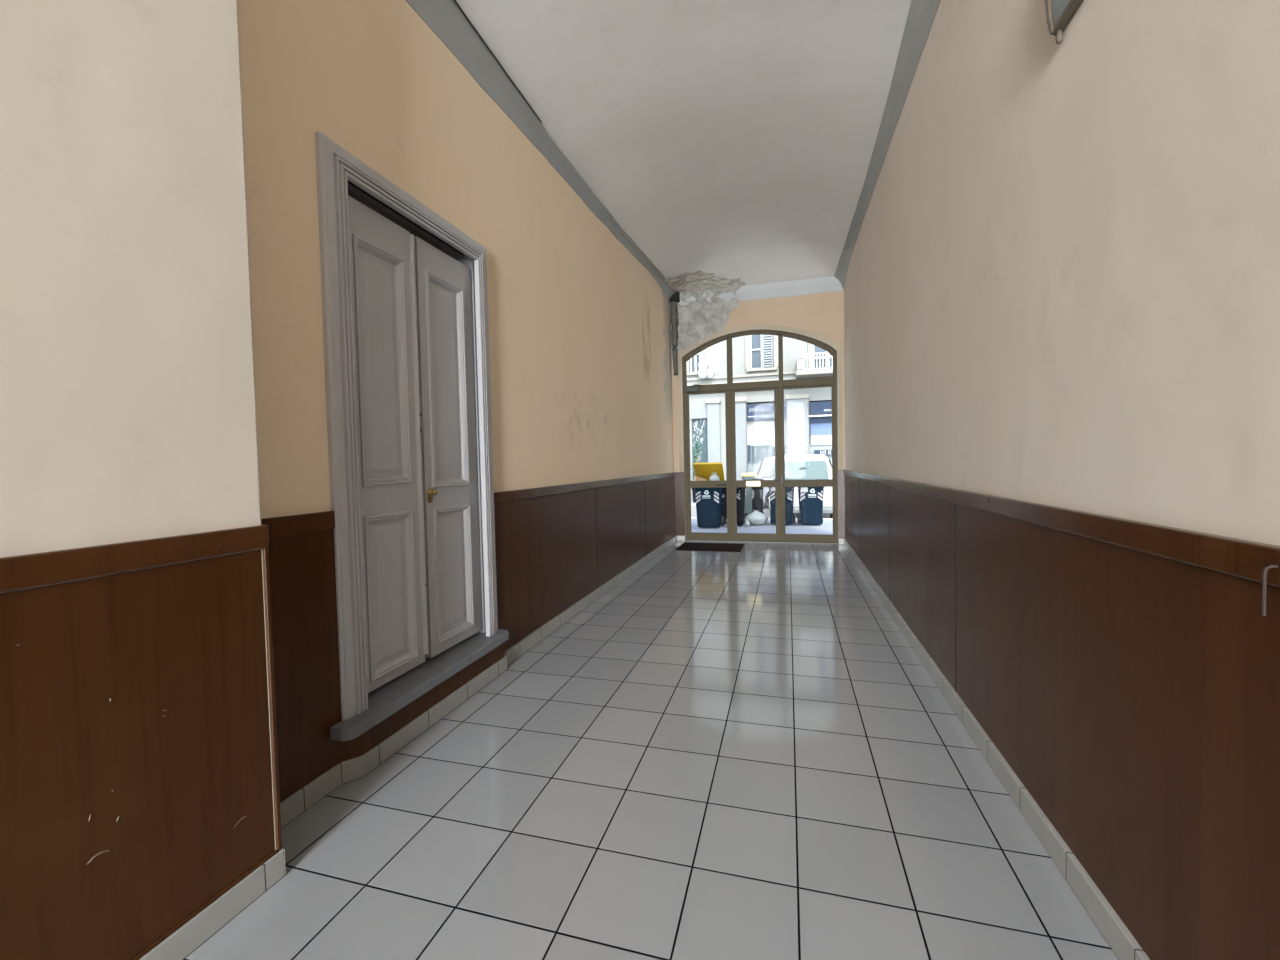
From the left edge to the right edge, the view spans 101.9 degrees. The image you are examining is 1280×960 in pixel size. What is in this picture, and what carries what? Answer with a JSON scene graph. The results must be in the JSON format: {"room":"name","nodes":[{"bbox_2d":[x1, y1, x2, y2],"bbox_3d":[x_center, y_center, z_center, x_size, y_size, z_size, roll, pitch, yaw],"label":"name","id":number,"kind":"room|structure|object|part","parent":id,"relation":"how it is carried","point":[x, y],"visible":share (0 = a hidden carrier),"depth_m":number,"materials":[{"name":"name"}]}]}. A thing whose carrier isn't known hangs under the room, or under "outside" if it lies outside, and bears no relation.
{"room":"building entrance hallway","nodes":[
{"label":"building entrance hallway","id":0,"kind":"room"},
{"bbox_2d":[0,0,260,592],"bbox_3d":[-3.029,-0.868,-3.562,0.615,4.750,10.965,-1,2,16],"label":"wall pier","id":1,"kind":"object","parent":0,"point":[128,396],"visible":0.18,"depth_m":1.32,"materials":[{"name":"beige paint"}]},
{"bbox_2d":[0,525,281,959],"bbox_3d":[-2.684,0.883,-3.590,0.026,1.062,10.966,-1,2,16],"label":"panelling","id":2,"kind":"object","parent":1,"relation":"attached to","point":[139,772],"visible":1,"depth_m":1.31,"materials":[{"name":"brown wood"}]},
{"bbox_3d":[-2.695,0.388,-3.606,0.024,0.072,10.966,-1,2,16],"label":"rail","id":3,"kind":"part","parent":2,"relation":"part of","materials":[{"name":"brown wood"}]},
{"bbox_2d":[139,849,285,959],"bbox_3d":[-2.759,1.459,-3.545,0.212,0.087,10.968,-1,2,16],"label":"baseboard","id":4,"kind":"object","parent":1,"relation":"attached to","point":[179,945],"visible":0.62,"depth_m":1.50,"materials":[{"name":"tile"}]},
{"bbox_2d":[237,0,673,518],"bbox_3d":[-0.604,-1.220,5.358,0.400,4.750,7.535,-1,2,16],"label":"wall","id":5,"kind":"structure","parent":0,"point":[580,329],"depth_m":2.94,"materials":[{"name":"paint"}]},
{"bbox_2d":[315,132,508,740],"bbox_3d":[-1.201,-0.194,2.739,0.353,2.484,1.295,-1,2,16],"label":"door","id":6,"kind":"structure","parent":5,"relation":"in","point":[404,289],"depth_m":2.62,"materials":[{"name":"grey paint"}]},
{"bbox_3d":[-1.242,-0.545,2.512,0.029,1.138,0.318,-1,2,16],"label":"panel","id":7,"kind":"part","parent":6,"relation":"part of","materials":[{"name":"grey paint"}]},
{"bbox_3d":[-1.218,0.548,2.549,0.029,0.771,0.318,-1,2,16],"label":"panel","id":8,"kind":"part","parent":6,"relation":"part of","materials":[{"name":"grey paint"}]},
{"bbox_3d":[-1.153,1.020,2.774,0.308,0.053,1.295,-1,2,16],"label":"sill","id":9,"kind":"part","parent":6,"relation":"part of","materials":[{"name":"grey stone"}]},
{"bbox_3d":[-1.122,0.067,2.818,0.046,0.041,0.042,-1,2,16],"label":"knob","id":10,"kind":"part","parent":6,"relation":"part of","materials":[{"name":"gold metal"}]},
{"bbox_3d":[-1.106,-0.554,2.988,0.029,1.178,0.335,-1,2,16],"label":"panel","id":11,"kind":"part","parent":6,"relation":"part of","materials":[{"name":"grey paint"}]},
{"bbox_3d":[-1.083,0.528,3.024,0.029,0.753,0.335,-1,2,16],"label":"panel","id":12,"kind":"part","parent":6,"relation":"part of","materials":[{"name":"grey paint"}]},
{"bbox_2d":[261,472,684,802],"bbox_3d":[-0.329,0.540,5.194,0.178,1.068,7.234,-1,2,16],"label":"panelling","id":13,"kind":"object","parent":5,"relation":"attached to","point":[555,546],"visible":0.74,"depth_m":3.37,"materials":[{"name":"brown wood"}]},
{"bbox_3d":[-1.341,0.173,1.943,0.022,0.072,0.460,-1,2,16],"label":"rail","id":14,"kind":"part","parent":13,"relation":"part of","materials":[{"name":"brown wood"}]},
{"bbox_3d":[-1.334,0.706,1.962,0.012,0.996,0.460,-1,2,16],"label":"panel","id":15,"kind":"part","parent":13,"relation":"part of","materials":[{"name":"brown wood"}]},
{"bbox_3d":[-1.071,1.109,2.773,0.064,0.126,1.258,-1,2,16],"label":"plinth panel","id":16,"kind":"part","parent":13,"relation":"part of","materials":[{"name":"brown wood"}]},
{"bbox_3d":[-0.685,0.616,4.240,0.014,0.996,1.842,-1,2,16],"label":"panel","id":17,"kind":"part","parent":13,"relation":"part of","materials":[{"name":"brown wood"}]},
{"bbox_3d":[-0.185,0.010,6.001,0.025,0.069,5.555,-1,2,16],"label":"rail","id":18,"kind":"part","parent":13,"relation":"part of","materials":[{"name":"brown wood"}]},
{"bbox_3d":[-0.182,0.546,6.008,0.014,0.996,1.802,-1,2,16],"label":"panel","id":19,"kind":"part","parent":13,"relation":"part of","materials":[{"name":"brown wood"}]},
{"bbox_3d":[0.324,0.475,7.789,0.014,0.996,1.867,-1,2,16],"label":"panel","id":20,"kind":"part","parent":13,"relation":"part of","materials":[{"name":"brown wood"}]},
{"bbox_3d":[0.658,0.403,8.664,0.178,1.068,0.013,-1,2,16],"label":"return panel","id":21,"kind":"part","parent":13,"relation":"part of","materials":[{"name":"brown wood"}]},
{"bbox_2d":[280,535,685,827],"bbox_3d":[-0.322,1.110,5.215,0.193,0.092,7.235,-1,2,16],"label":"baseboard","id":22,"kind":"structure","parent":5,"relation":"attached to","point":[353,769],"depth_m":2.63,"materials":[{"name":"tile"}]},
{"bbox_2d":[405,0,675,301],"bbox_3d":[-1.930,-2.386,-0.161,0.200,0.747,18.220,-1,2,16],"label":"cornice band","id":23,"kind":"object","parent":5,"relation":"attached to","point":[444,18],"visible":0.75,"depth_m":3.53,"materials":[{"name":"grey paint"}]},
{"bbox_2d":[453,0,541,122],"bbox_3d":[-1.050,-2.688,2.896,0.016,0.030,2.200,-1,2,16],"label":"cable","id":24,"kind":"object","parent":23,"relation":"attached to","point":[455,1],"visible":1,"depth_m":3.32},
{"bbox_2d":[184,541,1117,959],"bbox_3d":[-0.560,1.385,-0.255,3.500,0.080,18.500,-1,2,16],"label":"floor","id":25,"kind":"structure","parent":0,"point":[745,754],"depth_m":1.95,"materials":[{"name":"tile"}]},
{"bbox_2d":[675,543,743,551],"bbox_3d":[1.084,1.026,7.966,0.965,0.014,0.670,-1,2,16],"label":"doormat","id":26,"kind":"object","parent":25,"relation":"on","point":[726,547],"visible":1,"depth_m":7.90,"materials":[{"name":"black rubber"}]},
{"bbox_2d":[455,0,910,292],"bbox_3d":[-0.717,-2.740,-0.525,2.612,0.338,18.212,-1,2,16],"label":"ceiling","id":27,"kind":"structure","parent":0,"point":[732,142],"depth_m":4.18,"materials":[{"name":"paint"}]},
{"bbox_2d":[670,286,844,537],"bbox_3d":[1.851,-1.373,8.359,2.680,4.750,0.413,-1,2,16],"label":"wall","id":28,"kind":"structure","parent":0,"point":[819,317],"depth_m":8.23,"materials":[{"name":"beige paint"}]},
{"bbox_2d":[669,292,679,374],"bbox_3d":[0.579,-2.391,8.501,0.160,1.330,0.142,-1,2,16],"label":"conduit","id":29,"kind":"object","parent":28,"relation":"attached to","point":[675,297],"visible":0.96,"depth_m":8.47,"materials":[{"name":"grey metal"}]},
{"bbox_2d":[677,276,842,304],"bbox_3d":[1.787,-2.980,8.203,2.660,0.279,0.125,-1,2,16],"label":"cornice band","id":30,"kind":"object","parent":28,"relation":"attached to","point":[790,288],"visible":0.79,"depth_m":8.05,"materials":[{"name":"grey paint"}]},
{"bbox_2d":[683,330,837,543],"bbox_3d":[1.874,-0.689,8.284,2.398,3.387,0.208,-1,2,16],"label":"door","id":31,"kind":"structure","parent":28,"relation":"in","point":[780,385],"depth_m":8.31,"materials":[{"name":"brown metal"}]},
{"bbox_2d":[687,391,728,540],"bbox_3d":[1.125,-0.225,8.589,0.668,2.448,0.059,-1,2,16],"label":"window pane","id":32,"kind":"object","parent":31,"relation":"attached to","point":[691,536],"depth_m":8.59,"materials":[{"name":"clear glass"}]},
{"bbox_3d":[1.472,-0.226,8.491,0.052,2.465,0.061,-1,2,16],"label":"post","id":33,"kind":"part","parent":31,"relation":"part of","materials":[{"name":"brown metal"}]},
{"bbox_3d":[1.824,0.058,8.368,0.220,0.080,0.007,-1,2,16],"label":"letter plate","id":34,"kind":"part","parent":31,"relation":"part of","materials":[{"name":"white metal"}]},
{"bbox_3d":[2.251,-0.235,8.268,0.057,2.465,0.061,-1,2,16],"label":"post","id":35,"kind":"part","parent":31,"relation":"part of","materials":[{"name":"brown metal"}]},
{"bbox_2d":[782,384,834,542],"bbox_3d":[2.640,-0.243,8.157,0.753,2.448,0.059,-1,2,16],"label":"window pane","id":36,"kind":"object","parent":31,"relation":"attached to","point":[789,538],"depth_m":8.14,"materials":[{"name":"clear glass"}]},
{"bbox_2d":[844,0,1279,545],"bbox_3d":[0.869,-1.046,-0.758,0.420,4.750,18.500,-1,2,16],"label":"wall","id":37,"kind":"structure","parent":0,"point":[1062,288],"depth_m":1.52,"materials":[{"name":"beige paint"}]},
{"bbox_2d":[834,0,940,289],"bbox_3d":[0.548,-2.546,-0.872,0.200,0.507,18.220,-1,2,16],"label":"cornice band","id":38,"kind":"object","parent":37,"relation":"attached to","point":[921,14],"visible":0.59,"depth_m":3.88,"materials":[{"name":"grey paint"}]},
{"bbox_2d":[838,538,1149,959],"bbox_3d":[0.627,1.290,-0.752,0.118,0.092,18.200,-1,2,16],"label":"baseboard","id":39,"kind":"structure","parent":37,"relation":"attached to","point":[1114,931],"depth_m":1.81,"materials":[{"name":"tile"}]},
{"bbox_2d":[838,469,1279,959],"bbox_3d":[0.612,0.720,-0.771,0.108,1.068,18.199,-1,2,16],"label":"panelling","id":40,"kind":"object","parent":37,"relation":"attached to","point":[1126,672],"visible":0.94,"depth_m":1.36,"materials":[{"name":"brown wood"}]},
{"bbox_3d":[3.098,0.374,7.968,0.108,1.068,0.013,-1,2,16],"label":"return panel","id":41,"kind":"part","parent":40,"relation":"part of","materials":[{"name":"brown wood"}]},
{"bbox_3d":[2.907,0.442,7.125,0.014,0.996,1.729,-1,2,16],"label":"panel","id":42,"kind":"part","parent":40,"relation":"part of","materials":[{"name":"brown wood"}]},
{"bbox_3d":[2.409,0.512,5.373,0.014,0.996,1.884,-1,2,16],"label":"panel","id":43,"kind":"part","parent":40,"relation":"part of","materials":[{"name":"brown wood"}]},
{"bbox_3d":[1.899,0.583,3.580,0.014,0.996,1.814,-1,2,16],"label":"panel","id":44,"kind":"part","parent":40,"relation":"part of","materials":[{"name":"brown wood"}]},
{"bbox_3d":[0.640,0.221,-0.801,0.026,0.069,18.195,-1,2,16],"label":"rail","id":45,"kind":"part","parent":40,"relation":"part of","materials":[{"name":"brown wood"}]},
{"bbox_3d":[-0.092,0.860,-3.416,0.014,0.996,12.712,-1,2,16],"label":"panel","id":46,"kind":"part","parent":40,"relation":"part of","materials":[{"name":"brown wood"}]},
{"bbox_2d":[1262,565,1277,615],"bbox_3d":[1.110,0.190,0.908,0.032,0.099,0.022,-1,2,16],"label":"handle","id":47,"kind":"object","parent":40,"relation":"attached to","point":[1264,573],"visible":1,"depth_m":0.91,"materials":[{"name":"metal"}]},
{"bbox_2d":[1045,0,1083,43],"bbox_3d":[1.261,-1.522,1.490,0.046,0.326,0.322,-1,2,16],"label":"wall lamp","id":48,"kind":"object","parent":37,"relation":"attached to","point":[1062,11],"visible":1,"depth_m":1.59,"materials":[{"name":"grey glass"}]},
{"bbox_3d":[1.310,-1.385,1.623,0.020,0.040,0.020,-1,2,16],"label":"knob","id":49,"kind":"part","parent":48,"relation":"part of","materials":[{"name":"beige metal"}]},
{"bbox_3d":[1.261,-1.545,1.488,0.042,0.280,0.310,-1,2,16],"label":"lamp shade","id":50,"kind":"part","parent":48,"relation":"part of","materials":[{"name":"grey glass"}]},
{"label":"outside","id":51,"kind":"structure","parent":0,"visible":0},
{"bbox_2d":[691,501,767,506],"bbox_3d":[5.086,0.872,16.482,32.000,0.380,1.400,-1,2,16],"label":"sidewalk","id":52,"kind":"structure","parent":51,"point":[692,502],"depth_m":16.70,"materials":[{"name":"grey concrete"}]},
{"bbox_2d":[691,443,702,502],"bbox_3d":[1.869,-0.246,16.989,0.400,1.958,0.394,-1,2,16],"label":"potted shrub","id":53,"kind":"object","parent":52,"relation":"on","point":[698,448],"visible":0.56,"depth_m":16.93,"materials":[{"name":"green plant"}]},
{"bbox_2d":[691,488,695,502],"bbox_3d":[1.885,0.492,17.014,0.400,0.480,0.394,-1,2,16],"label":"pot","id":54,"kind":"object","parent":53,"relation":"on","point":[693,489],"depth_m":16.91,"materials":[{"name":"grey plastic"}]},
{"bbox_2d":[686,334,832,500],"bbox_3d":[5.001,-3.826,16.377,32.000,9.020,1.410,-1,2,16],"label":"building","id":55,"kind":"structure","parent":52,"relation":"on","point":[807,411],"depth_m":16.86,"materials":[{"name":"stone"}]},
{"bbox_3d":[1.835,-3.536,17.336,0.580,0.090,0.200,-1,2,16],"label":"sill","id":56,"kind":"part","parent":55,"relation":"part of","materials":[{"name":"stone"}]},
{"bbox_3d":[1.852,-4.695,17.442,0.380,2.220,0.040,-1,2,16],"label":"frame","id":57,"kind":"part","parent":55,"relation":"part of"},
{"bbox_2d":[692,418,707,480],"bbox_3d":[2.038,-0.683,17.490,0.520,2.750,0.030,-1,2,16],"label":"shutter","id":58,"kind":"object","parent":55,"relation":"hanging from","point":[699,426],"depth_m":17.45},
{"bbox_3d":[5.020,-3.178,16.418,32.000,0.080,0.090,-1,2,16],"label":"cornice","id":59,"kind":"part","parent":55,"relation":"part of","materials":[{"name":"stone"}]},
{"bbox_3d":[3.922,-3.550,16.742,0.960,0.090,0.200,-1,2,16],"label":"sill","id":60,"kind":"part","parent":55,"relation":"part of","materials":[{"name":"stone"}]},
{"bbox_3d":[3.941,-4.615,16.850,0.760,2.030,0.040,-1,2,16],"label":"frame","id":61,"kind":"part","parent":55,"relation":"part of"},
{"bbox_2d":[747,420,784,445],"bbox_3d":[4.093,-1.532,16.893,1.200,0.800,0.030,-1,2,16],"label":"blind","id":62,"kind":"object","parent":55,"relation":"hanging from","point":[759,433],"depth_m":16.92,"materials":[{"name":"white fabric"}]},
{"bbox_2d":[763,335,772,367],"bbox_3d":[4.092,-4.608,16.688,0.300,2.000,0.050,-1,2,16],"label":"shutter","id":63,"kind":"object","parent":55,"relation":"hanging from","point":[767,336],"depth_m":16.70,"materials":[{"name":"white wood"}]},
{"bbox_3d":[5.876,-3.580,15.788,2.100,0.510,0.697,-1,2,16],"label":"railing","id":64,"kind":"part","parent":55,"relation":"part of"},
{"bbox_3d":[6.097,-1.611,16.320,1.410,0.390,0.030,-1,2,16],"label":"shop glass","id":65,"kind":"part","parent":55,"relation":"part of","materials":[{"name":"blue glass"}]},
{"bbox_2d":[811,435,831,444],"bbox_3d":[6.099,-1.266,16.312,1.410,0.300,0.030,-1,2,16],"label":"blind","id":66,"kind":"object","parent":55,"relation":"hanging from","point":[815,439],"depth_m":16.40,"materials":[{"name":"white fabric"}]},
{"bbox_3d":[5.867,-4.478,16.308,0.880,2.550,0.040,-1,2,16],"label":"frame","id":67,"kind":"part","parent":55,"relation":"part of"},
{"bbox_3d":[5.929,-0.863,16.335,0.860,0.180,0.030,-1,2,16],"label":"lettered panel","id":68,"kind":"part","parent":55,"relation":"part of","materials":[{"name":"white"}]},
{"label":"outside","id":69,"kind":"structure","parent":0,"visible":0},
{"bbox_2d":[691,506,829,517],"bbox_3d":[4.311,1.030,13.754,32.000,0.280,4.280,-1,2,16],"label":"road","id":70,"kind":"structure","parent":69,"point":[766,510],"depth_m":14.24,"materials":[{"name":"grey asphalt"}]},
{"bbox_2d":[757,457,831,506],"bbox_3d":[5.316,0.030,15.426,4.100,1.557,1.549,-1,2,16],"label":"car","id":71,"kind":"object","parent":70,"relation":"on","point":[766,470],"visible":0.07,"depth_m":15.20,"materials":[{"name":"silver metal"}]},
{"bbox_2d":[769,454,832,517],"bbox_3d":[4.151,0.127,13.285,1.584,1.557,3.075,-1,2,16],"label":"car","id":72,"kind":"object","parent":70,"relation":"on","point":[799,466],"visible":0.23,"depth_m":12.01,"materials":[{"name":"white paint"}]},
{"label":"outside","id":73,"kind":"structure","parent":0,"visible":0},
{"bbox_2d":[691,518,832,534],"bbox_3d":[3.236,1.026,9.981,32.000,0.188,3.280,-1,2,16],"label":"sidewalk","id":74,"kind":"structure","parent":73,"point":[826,527],"depth_m":10.12,"materials":[{"name":"grey concrete"}]},
{"bbox_2d":[693,462,724,526],"bbox_3d":[1.400,0.300,10.505,0.583,1.306,0.665,-1,2,15],"label":"wheelie bin","id":75,"kind":"object","parent":74,"relation":"on","point":[708,500],"visible":0.79,"depth_m":10.26,"materials":[{"name":"blue plastic"}]},
{"bbox_2d":[694,476,706,480],"bbox_3d":[1.208,0.006,10.409,0.247,0.178,0.233,-1,2,-1],"label":"cardboard box","id":76,"kind":"object","parent":75,"relation":"in","point":[696,478],"visible":0.6,"depth_m":10.30,"materials":[{"name":"beige cardboard"}]},
{"bbox_3d":[1.400,-0.152,10.527,0.583,0.404,0.484,-1,2,15],"label":"lid","id":77,"kind":"part","parent":75,"relation":"part of","materials":[{"name":"yellow plastic"}]},
{"bbox_2d":[709,473,718,480],"bbox_3d":[1.482,-0.036,10.352,0.203,0.220,0.200,-1,2,16],"label":"bag","id":78,"kind":"object","parent":75,"relation":"in","point":[713,477],"visible":0.66,"depth_m":10.28,"materials":[{"name":"white plastic"}]},
{"bbox_2d":[722,487,746,522],"bbox_3d":[1.972,0.481,11.028,0.540,0.885,0.644,0,2,23],"label":"wheelie bin","id":79,"kind":"object","parent":74,"relation":"on","point":[740,490],"visible":0.33,"depth_m":10.82,"materials":[{"name":"grey plastic"}]},
{"bbox_2d":[737,515,743,525],"bbox_3d":[2.033,0.823,10.543,0.150,0.231,0.139,-1,2,16],"label":"bag","id":80,"kind":"object","parent":74,"relation":"on","point":[740,521],"visible":0.95,"depth_m":10.50,"materials":[{"name":"grey plastic"}]},
{"bbox_2d":[744,519,749,525],"bbox_3d":[2.157,0.865,10.491,0.106,0.145,0.104,-2,2,-33],"label":"bag","id":81,"kind":"object","parent":74,"relation":"on","point":[747,523],"visible":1,"depth_m":10.46,"materials":[{"name":"white plastic"}]},
{"bbox_2d":[741,473,756,514],"bbox_3d":[2.449,0.365,11.635,0.335,1.055,0.399,-1,2,10],"label":"wheelie bin","id":82,"kind":"object","parent":74,"relation":"on","point":[745,476],"visible":0.48,"depth_m":11.48,"materials":[{"name":"grey plastic"}]},
{"bbox_3d":[2.434,-0.119,11.593,0.335,0.085,0.347,-1,2,10],"label":"lid","id":83,"kind":"part","parent":82,"relation":"part of","materials":[{"name":"beige plastic"}]},
{"bbox_2d":[745,510,767,524],"bbox_3d":[2.379,0.771,10.698,0.414,0.310,0.390,1,3,45],"label":"bag","id":84,"kind":"object","parent":74,"relation":"on","point":[755,518],"visible":0.96,"depth_m":10.58,"materials":[{"name":"white plastic"}]},
{"bbox_2d":[751,479,763,513],"bbox_3d":[2.535,0.443,11.194,0.281,0.925,0.335,-1,2,16],"label":"wheelie bin","id":85,"kind":"object","parent":74,"relation":"on","point":[757,492],"visible":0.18,"depth_m":11.06,"materials":[{"name":"grey plastic"}]},
{"bbox_2d":[768,487,795,523],"bbox_3d":[2.922,0.462,10.685,0.540,0.905,0.644,-1,2,19],"label":"wheelie bin","id":86,"kind":"object","parent":74,"relation":"on","point":[790,518],"visible":0.58,"depth_m":10.44,"materials":[{"name":"blue plastic"}]},
{"bbox_2d":[797,487,824,524],"bbox_3d":[3.466,0.454,10.561,0.540,0.905,0.644,-1,2,14],"label":"wheelie bin","id":87,"kind":"object","parent":74,"relation":"on","point":[810,498],"visible":0.74,"depth_m":10.32,"materials":[{"name":"blue plastic"}]}
]}

